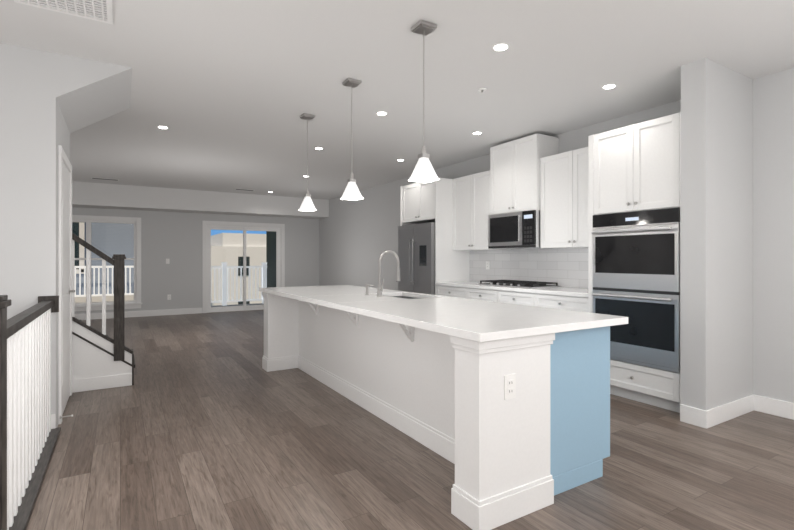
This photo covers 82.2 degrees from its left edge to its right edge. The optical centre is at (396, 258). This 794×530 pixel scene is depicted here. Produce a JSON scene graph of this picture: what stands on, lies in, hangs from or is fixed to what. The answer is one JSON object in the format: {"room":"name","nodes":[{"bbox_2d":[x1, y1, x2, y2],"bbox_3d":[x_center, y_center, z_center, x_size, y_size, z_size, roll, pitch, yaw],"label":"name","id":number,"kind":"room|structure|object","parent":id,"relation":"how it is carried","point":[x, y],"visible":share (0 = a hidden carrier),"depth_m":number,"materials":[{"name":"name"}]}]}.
{"room":"kitchen","nodes":[
{"label":"kitchen","id":0,"kind":"room"},
{"bbox_2d":[0,43,57,427],"bbox_3d":[-3.571,-0.120,2.697,2.500,2.740,0.120,0,0,-31],"label":"wall","id":1,"kind":"structure","parent":0,"point":[28,188],"depth_m":3.22,"materials":[{"name":"grey paint"}]},
{"bbox_2d":[51,414,55,428],"bbox_3d":[-3.523,1.185,2.648,2.470,0.130,0.014,0,0,-31],"label":"baseboard","id":2,"kind":"structure","parent":1,"relation":"attached to","point":[53,416],"depth_m":3.28,"materials":[{"name":"white paint"}]},
{"bbox_2d":[58,104,69,160],"bbox_3d":[-2.840,0.040,3.785,0.120,2.420,0.980,0,0,-31],"label":"wall","id":3,"kind":"structure","parent":0,"point":[63,136],"depth_m":3.75,"materials":[{"name":"grey paint"}]},
{"bbox_2d":[58,145,74,423],"bbox_3d":[-2.769,0.195,3.835,0.052,2.109,0.910,0,0,-31],"label":"closet door","id":4,"kind":"structure","parent":3,"relation":"in","point":[65,290],"depth_m":3.71,"materials":[{"name":"white paint"}]},
{"bbox_2d":[72,207,318,313],"bbox_3d":[-5.234,-0.120,10.130,7.380,2.740,0.150,0,0,-31],"label":"wall","id":5,"kind":"structure","parent":0,"point":[175,238],"depth_m":10.28,"materials":[{"name":"grey paint"}]},
{"bbox_2d":[72,215,141,310],"bbox_3d":[-6.362,0.085,9.386,1.930,1.960,0.150,0,0,-31],"label":"window","id":6,"kind":"structure","parent":5,"relation":"in","point":[136,302],"depth_m":9.65,"materials":[{"name":"glass"}]},
{"bbox_2d":[75,308,201,319],"bbox_3d":[-6.405,1.185,9.322,4.480,0.130,0.014,0,0,-31],"label":"baseboard","id":7,"kind":"structure","parent":5,"relation":"attached to","point":[109,315],"depth_m":9.91,"materials":[{"name":"white paint"}]},
{"bbox_2d":[202,221,284,312],"bbox_3d":[-3.687,0.182,11.031,1.930,2.135,0.118,0,0,-31],"label":"sliding door","id":8,"kind":"structure","parent":5,"relation":"in","point":[244,227],"depth_m":10.97,"materials":[{"name":"white paint"}]},
{"bbox_2d":[0,0,793,199],"bbox_3d":[-1.481,-1.565,3.956,7.680,0.150,14.600,0,0,-31],"label":"ceiling","id":9,"kind":"structure","parent":0,"point":[228,93],"depth_m":3.63,"materials":[{"name":"white paint"}]},
{"bbox_2d":[14,0,112,23],"bbox_3d":[-1.824,-1.483,2.461,0.480,0.012,0.660,0,0,-31],"label":"ceiling vent","id":10,"kind":"object","parent":9,"relation":"in","point":[99,10],"visible":1,"depth_m":2.67,"materials":[{"name":"white metal"}]},
{"bbox_2d":[56,53,131,132],"bbox_3d":[-3.185,-0.838,3.506,1.960,1.305,1.100,0,0,-31],"label":"soffit","id":11,"kind":"object","parent":9,"relation":"attached to","point":[89,92],"depth_m":3.55,"materials":[{"name":"grey paint"}]},
{"bbox_2d":[91,177,118,180],"bbox_3d":[-5.421,-1.485,8.454,0.440,0.009,0.120,0,0,-31],"label":"ceiling vent","id":12,"kind":"object","parent":9,"relation":"in","point":[118,180],"depth_m":8.47,"materials":[{"name":"white metal"}]},
{"bbox_2d":[157,125,168,128],"bbox_3d":[-2.642,-1.486,5.135,0.124,0.007,0.124,0,0,-31],"label":"recessed light","id":13,"kind":"object","parent":9,"relation":"in","point":[162,127],"visible":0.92,"depth_m":5.13,"materials":[{"name":"white paint"}]},
{"bbox_2d":[72,181,328,218],"bbox_3d":[-5.032,-1.270,9.797,7.380,0.440,0.630,0,0,-31],"label":"soffit","id":14,"kind":"object","parent":9,"relation":"attached to","point":[107,196],"depth_m":9.80,"materials":[{"name":"white paint"}]},
{"bbox_2d":[298,113,316,210],"bbox_3d":[-0.930,-0.997,4.725,0.156,0.984,0.156,0,0,-31],"label":"pendant light","id":15,"kind":"object","parent":9,"relation":"hanging from","point":[307,204],"visible":1,"depth_m":4.70,"materials":[{"name":"white glass"}]},
{"bbox_2d":[340,78,363,199],"bbox_3d":[-0.379,-0.997,3.819,0.156,0.984,0.156,0,0,-31],"label":"pendant light","id":16,"kind":"object","parent":9,"relation":"hanging from","point":[351,191],"visible":1,"depth_m":3.80,"materials":[{"name":"white glass"}]},
{"bbox_2d":[376,111,387,114],"bbox_3d":[-0.156,-1.486,4.645,0.124,0.007,0.124,0,0,-31],"label":"recessed light","id":17,"kind":"object","parent":9,"relation":"in","point":[381,113],"visible":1,"depth_m":4.64,"materials":[{"name":"white paint"}]},
{"bbox_2d":[408,20,439,182],"bbox_3d":[0.172,-0.997,2.913,0.156,0.984,0.156,0,0,-31],"label":"pendant light","id":18,"kind":"object","parent":9,"relation":"hanging from","point":[423,171],"visible":0.98,"depth_m":2.89,"materials":[{"name":"white glass"}]},
{"bbox_2d":[478,88,485,92],"bbox_3d":[0.747,-1.475,3.988,0.072,0.029,0.072,0,0,-31],"label":"sprinkler","id":19,"kind":"object","parent":9,"relation":"attached to","point":[481,90],"visible":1,"depth_m":3.98,"materials":[{"name":"white plastic"}]},
{"bbox_2d":[492,43,509,50],"bbox_3d":[0.727,-1.486,3.192,0.124,0.007,0.124,0,0,-31],"label":"recessed light","id":20,"kind":"object","parent":9,"relation":"in","point":[500,46],"visible":1,"depth_m":3.18,"materials":[{"name":"white paint"}]},
{"bbox_2d":[601,83,616,88],"bbox_3d":[1.829,-1.486,3.921,0.124,0.007,0.124,0,0,-31],"label":"recessed light","id":21,"kind":"object","parent":9,"relation":"in","point":[610,86],"visible":1,"depth_m":3.91,"materials":[{"name":"white paint"}]},
{"bbox_2d":[26,310,793,529],"bbox_3d":[-1.481,1.310,3.956,7.680,0.120,14.600,0,0,-31],"label":"floor","id":22,"kind":"structure","parent":0,"point":[206,421],"depth_m":2.81,"materials":[{"name":"brown wood"}]},
{"bbox_2d":[0,295,60,529],"bbox_3d":[-2.035,0.697,2.500,0.140,1.104,1.810,0,0,-31],"label":"guard","id":23,"kind":"object","parent":22,"relation":"on","point":[29,436],"visible":1,"depth_m":2.34,"materials":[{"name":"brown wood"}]},
{"bbox_2d":[72,233,134,392],"bbox_3d":[-3.891,-0.054,3.733,3.026,2.607,1.978,0,0,-31],"label":"staircase","id":24,"kind":"structure","parent":22,"relation":"on","point":[102,360],"depth_m":4.38,"materials":[{"name":"white paint"}]},
{"bbox_2d":[400,186,413,225],"bbox_3d":[0.326,0.040,7.480,0.628,2.420,0.025,0,0,-31],"label":"panel","id":25,"kind":"object","parent":22,"relation":"on","point":[401,224],"depth_m":7.32,"materials":[{"name":"white paint"}]},
{"bbox_2d":[398,222,434,294],"bbox_3d":[0.512,0.362,7.039,0.731,1.775,0.912,0,0,-31],"label":"refrigerator","id":26,"kind":"object","parent":22,"relation":"on","point":[416,249],"visible":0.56,"depth_m":6.79,"materials":[{"name":"metal"}]},
{"bbox_2d":[262,293,614,529],"bbox_3d":[-0.118,0.810,3.919,1.102,0.879,3.692,0,0,-31],"label":"kitchen island","id":27,"kind":"object","parent":22,"relation":"on","point":[429,371],"depth_m":2.51,"materials":[{"name":"wood"}]},
{"bbox_2d":[259,285,627,344],"bbox_3d":[-0.133,0.350,3.910,1.115,0.040,3.760,0,0,-31],"label":"island countertop","id":28,"kind":"structure","parent":27,"relation":"on","point":[466,319],"depth_m":2.76,"materials":[{"name":"white stone"}]},
{"bbox_2d":[365,284,373,294],"bbox_3d":[-0.256,0.282,4.221,0.093,0.095,0.044,0,0,-31],"label":"soap dispenser","id":29,"kind":"object","parent":28,"relation":"on","point":[367,285],"visible":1,"depth_m":4.20,"materials":[{"name":"silver metal"}]},
{"bbox_2d":[376,250,399,296],"bbox_3d":[-0.069,0.126,4.039,0.240,0.407,0.086,0,0,-31],"label":"faucet","id":30,"kind":"object","parent":28,"relation":"on","point":[379,290],"visible":1,"depth_m":4.00,"materials":[{"name":"silver metal"}]},
{"bbox_2d":[397,296,418,298],"bbox_3d":[0.079,0.470,4.144,0.352,0.199,0.692,0,0,-31],"label":"sink","id":31,"kind":"object","parent":28,"relation":"in","point":[407,297],"depth_m":4.44,"materials":[{"name":"silver metal"}]},
{"bbox_2d":[504,374,515,399],"bbox_3d":[0.540,0.610,2.172,0.072,0.116,0.009,0,0,-31],"label":"outlet","id":32,"kind":"object","parent":27,"relation":"attached to","point":[509,386],"visible":1,"depth_m":2.17,"materials":[{"name":"white plastic"}]},
{"bbox_2d":[436,285,459,297],"bbox_3d":[1.012,0.810,6.353,0.626,0.880,0.719,0,0,-31],"label":"base cabinet","id":33,"kind":"object","parent":22,"relation":"on","point":[451,291],"depth_m":6.27,"materials":[{"name":"white paint"}]},
{"bbox_2d":[435,177,468,294],"bbox_3d":[0.818,0.040,6.671,0.628,2.420,0.023,0,0,-31],"label":"panel","id":34,"kind":"object","parent":22,"relation":"on","point":[451,265],"depth_m":6.60,"materials":[{"name":"white paint"}]},
{"bbox_2d":[460,287,491,300],"bbox_3d":[1.317,0.810,5.851,0.626,0.880,0.684,0,0,-31],"label":"base cabinet","id":35,"kind":"object","parent":22,"relation":"on","point":[469,293],"depth_m":5.77,"materials":[{"name":"white paint"}]},
{"bbox_2d":[492,290,527,304],"bbox_3d":[1.613,0.810,5.364,0.626,0.880,0.684,0,0,-31],"label":"base cabinet","id":36,"kind":"object","parent":22,"relation":"on","point":[521,298],"depth_m":5.27,"materials":[{"name":"white paint"}]},
{"bbox_2d":[528,293,587,311],"bbox_3d":[1.930,0.810,4.842,0.626,0.880,0.765,0,0,-31],"label":"base cabinet","id":37,"kind":"object","parent":22,"relation":"on","point":[573,303],"depth_m":4.68,"materials":[{"name":"white paint"}]},
{"bbox_2d":[435,281,587,297],"bbox_3d":[1.463,0.350,5.579,0.638,0.040,2.510,0,0,-31],"label":"countertop","id":38,"kind":"structure","parent":37,"relation":"on","point":[571,291],"depth_m":5.09,"materials":[{"name":"stone"}]},
{"bbox_2d":[477,280,560,287],"bbox_3d":[1.482,0.303,5.618,0.490,0.052,0.910,0,0,-31],"label":"cooktop","id":39,"kind":"object","parent":38,"relation":"in","point":[521,284],"visible":1,"depth_m":5.42,"materials":[{"name":"silver metal"}]},
{"bbox_2d":[588,112,680,412],"bbox_3d":[2.326,0.040,4.117,0.704,2.420,0.882,0,0,-31],"label":"tall cabinet","id":40,"kind":"object","parent":22,"relation":"on","point":[634,167],"visible":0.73,"depth_m":3.91,"materials":[{"name":"white paint"}]},
{"bbox_2d":[591,207,679,372],"bbox_3d":[2.283,0.246,4.091,0.708,1.311,0.768,0,0,-31],"label":"double oven","id":41,"kind":"object","parent":40,"relation":"in","point":[636,268],"visible":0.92,"depth_m":3.86,"materials":[{"name":"metal"}]},
{"bbox_2d":[319,68,793,402],"bbox_3d":[1.736,-0.120,5.912,0.150,2.740,14.600,0,0,-31],"label":"wall","id":42,"kind":"structure","parent":0,"point":[357,238],"depth_m":3.74,"materials":[{"name":"grey paint"}]},
{"bbox_2d":[402,184,428,223],"bbox_3d":[0.476,-0.875,7.252,0.608,0.590,0.517,0,0,-31],"label":"upper cabinet","id":43,"kind":"object","parent":42,"relation":"attached to","point":[408,190],"depth_m":7.20,"materials":[{"name":"white paint"}]},
{"bbox_2d":[414,181,434,221],"bbox_3d":[0.685,-0.875,6.908,0.608,0.590,0.517,0,0,-31],"label":"upper cabinet","id":44,"kind":"object","parent":42,"relation":"attached to","point":[424,193],"depth_m":6.80,"materials":[{"name":"white paint"}]},
{"bbox_2d":[453,176,465,249],"bbox_3d":[1.076,-0.648,6.534,0.328,1.044,0.477,0,0,-31],"label":"upper cabinet","id":45,"kind":"object","parent":42,"relation":"attached to","point":[459,184],"depth_m":6.53,"materials":[{"name":"white paint"}]},
{"bbox_2d":[466,170,510,249],"bbox_3d":[1.265,-0.648,6.223,0.328,1.044,0.477,0,0,-31],"label":"upper cabinet","id":46,"kind":"object","parent":42,"relation":"attached to","point":[478,184],"depth_m":6.19,"materials":[{"name":"white paint"}]},
{"bbox_2d":[490,143,505,214],"bbox_3d":[1.485,-1.008,5.813,0.378,0.885,0.445,0,0,-31],"label":"upper cabinet","id":47,"kind":"object","parent":42,"relation":"attached to","point":[497,153],"depth_m":5.79,"materials":[{"name":"white paint"}]},
{"bbox_2d":[469,248,587,287],"bbox_3d":[1.742,-0.120,5.749,0.010,0.900,2.510,0,0,-31],"label":"backsplash","id":48,"kind":"structure","parent":42,"relation":"attached to","point":[564,267],"depth_m":5.75,"materials":[{"name":"tile"}]},
{"bbox_2d":[486,261,489,268],"bbox_3d":[1.290,0.090,6.472,0.009,0.116,0.072,0,0,-31],"label":"outlet","id":49,"kind":"object","parent":48,"relation":"attached to","point":[487,264],"visible":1,"depth_m":6.46,"materials":[{"name":"white plastic"}]},
{"bbox_2d":[506,134,558,212],"bbox_3d":[1.657,-1.008,5.530,0.378,0.885,0.445,0,0,-31],"label":"upper cabinet","id":50,"kind":"object","parent":42,"relation":"attached to","point":[522,154],"depth_m":5.42,"materials":[{"name":"white paint"}]},
{"bbox_2d":[488,210,539,248],"bbox_3d":[1.537,-0.349,5.651,0.457,0.428,0.768,0,0,-31],"label":"over-the-range microwave","id":51,"kind":"object","parent":50,"relation":"attached to","point":[517,230],"visible":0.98,"depth_m":5.49,"materials":[{"name":"silver metal"}]},
{"bbox_2d":[538,150,565,247],"bbox_3d":[1.926,-0.648,5.136,0.328,1.044,0.500,0,0,-31],"label":"upper cabinet","id":52,"kind":"object","parent":42,"relation":"attached to","point":[541,174],"depth_m":5.13,"materials":[{"name":"white paint"}]},
{"bbox_2d":[566,147,587,247],"bbox_3d":[2.127,-0.648,4.806,0.328,1.044,0.500,0,0,-31],"label":"upper cabinet","id":53,"kind":"object","parent":42,"relation":"attached to","point":[576,160],"depth_m":4.84,"materials":[{"name":"white paint"}]},
{"bbox_2d":[755,395,793,419],"bbox_3d":[4.153,1.185,1.776,0.017,0.130,4.660,0,0,-31],"label":"baseboard","id":54,"kind":"structure","parent":42,"relation":"attached to","point":[776,407],"depth_m":3.64,"materials":[{"name":"white paint"}]},
{"bbox_2d":[681,58,752,409],"bbox_3d":[2.571,-0.120,3.644,0.780,2.740,0.175,0,0,-31],"label":"wall","id":55,"kind":"structure","parent":0,"point":[716,234],"depth_m":3.49,"materials":[{"name":"grey paint"}]},
{"bbox_2d":[703,394,754,428],"bbox_3d":[2.602,1.185,3.551,0.764,0.130,0.014,0,0,-31],"label":"baseboard","id":56,"kind":"structure","parent":55,"relation":"attached to","point":[712,417],"depth_m":3.52,"materials":[{"name":"white paint"}]},
{"label":"outside","id":57,"kind":"structure","parent":0,"visible":0},
{"bbox_2d":[211,303,263,306],"bbox_3d":[-4.037,1.375,12.029,3.800,0.190,1.848,0,0,-31],"label":"deck","id":58,"kind":"object","parent":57,"point":[237,305],"depth_m":12.53,"materials":[{"name":"grey wood"}]},
{"bbox_2d":[211,262,266,305],"bbox_3d":[-4.044,0.690,12.012,3.810,1.180,1.810,0,0,-31],"label":"balcony railing","id":59,"kind":"object","parent":58,"relation":"on","point":[224,274],"depth_m":12.70,"materials":[{"name":"white plastic"}]},
{"bbox_2d":[266,231,275,286],"bbox_3d":[-3.272,-0.035,12.465,0.120,2.630,1.798,0,0,-31],"label":"hedge","id":60,"kind":"object","parent":58,"relation":"on","point":[270,250],"depth_m":12.75,"materials":[{"name":"green plant"}]},
{"bbox_3d":[-26.392,8.350,43.407,120.000,0.200,78.400,0,0,-31],"label":"ground","id":61,"kind":"structure","parent":57,"visible":0},
{"bbox_2d":[72,222,133,302],"bbox_3d":[-18.013,0.250,17.019,14.900,16.000,11.200,0,0,-31],"label":"building","id":62,"kind":"structure","parent":61,"relation":"on","point":[126,249],"depth_m":15.87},
{"bbox_2d":[211,233,265,305],"bbox_3d":[-10.140,3.300,35.926,24.000,9.900,12.070,0,0,-31],"label":"building","id":63,"kind":"structure","parent":61,"relation":"on","point":[238,237],"depth_m":29.01,"materials":[{"name":"beige paint"}]}
]}

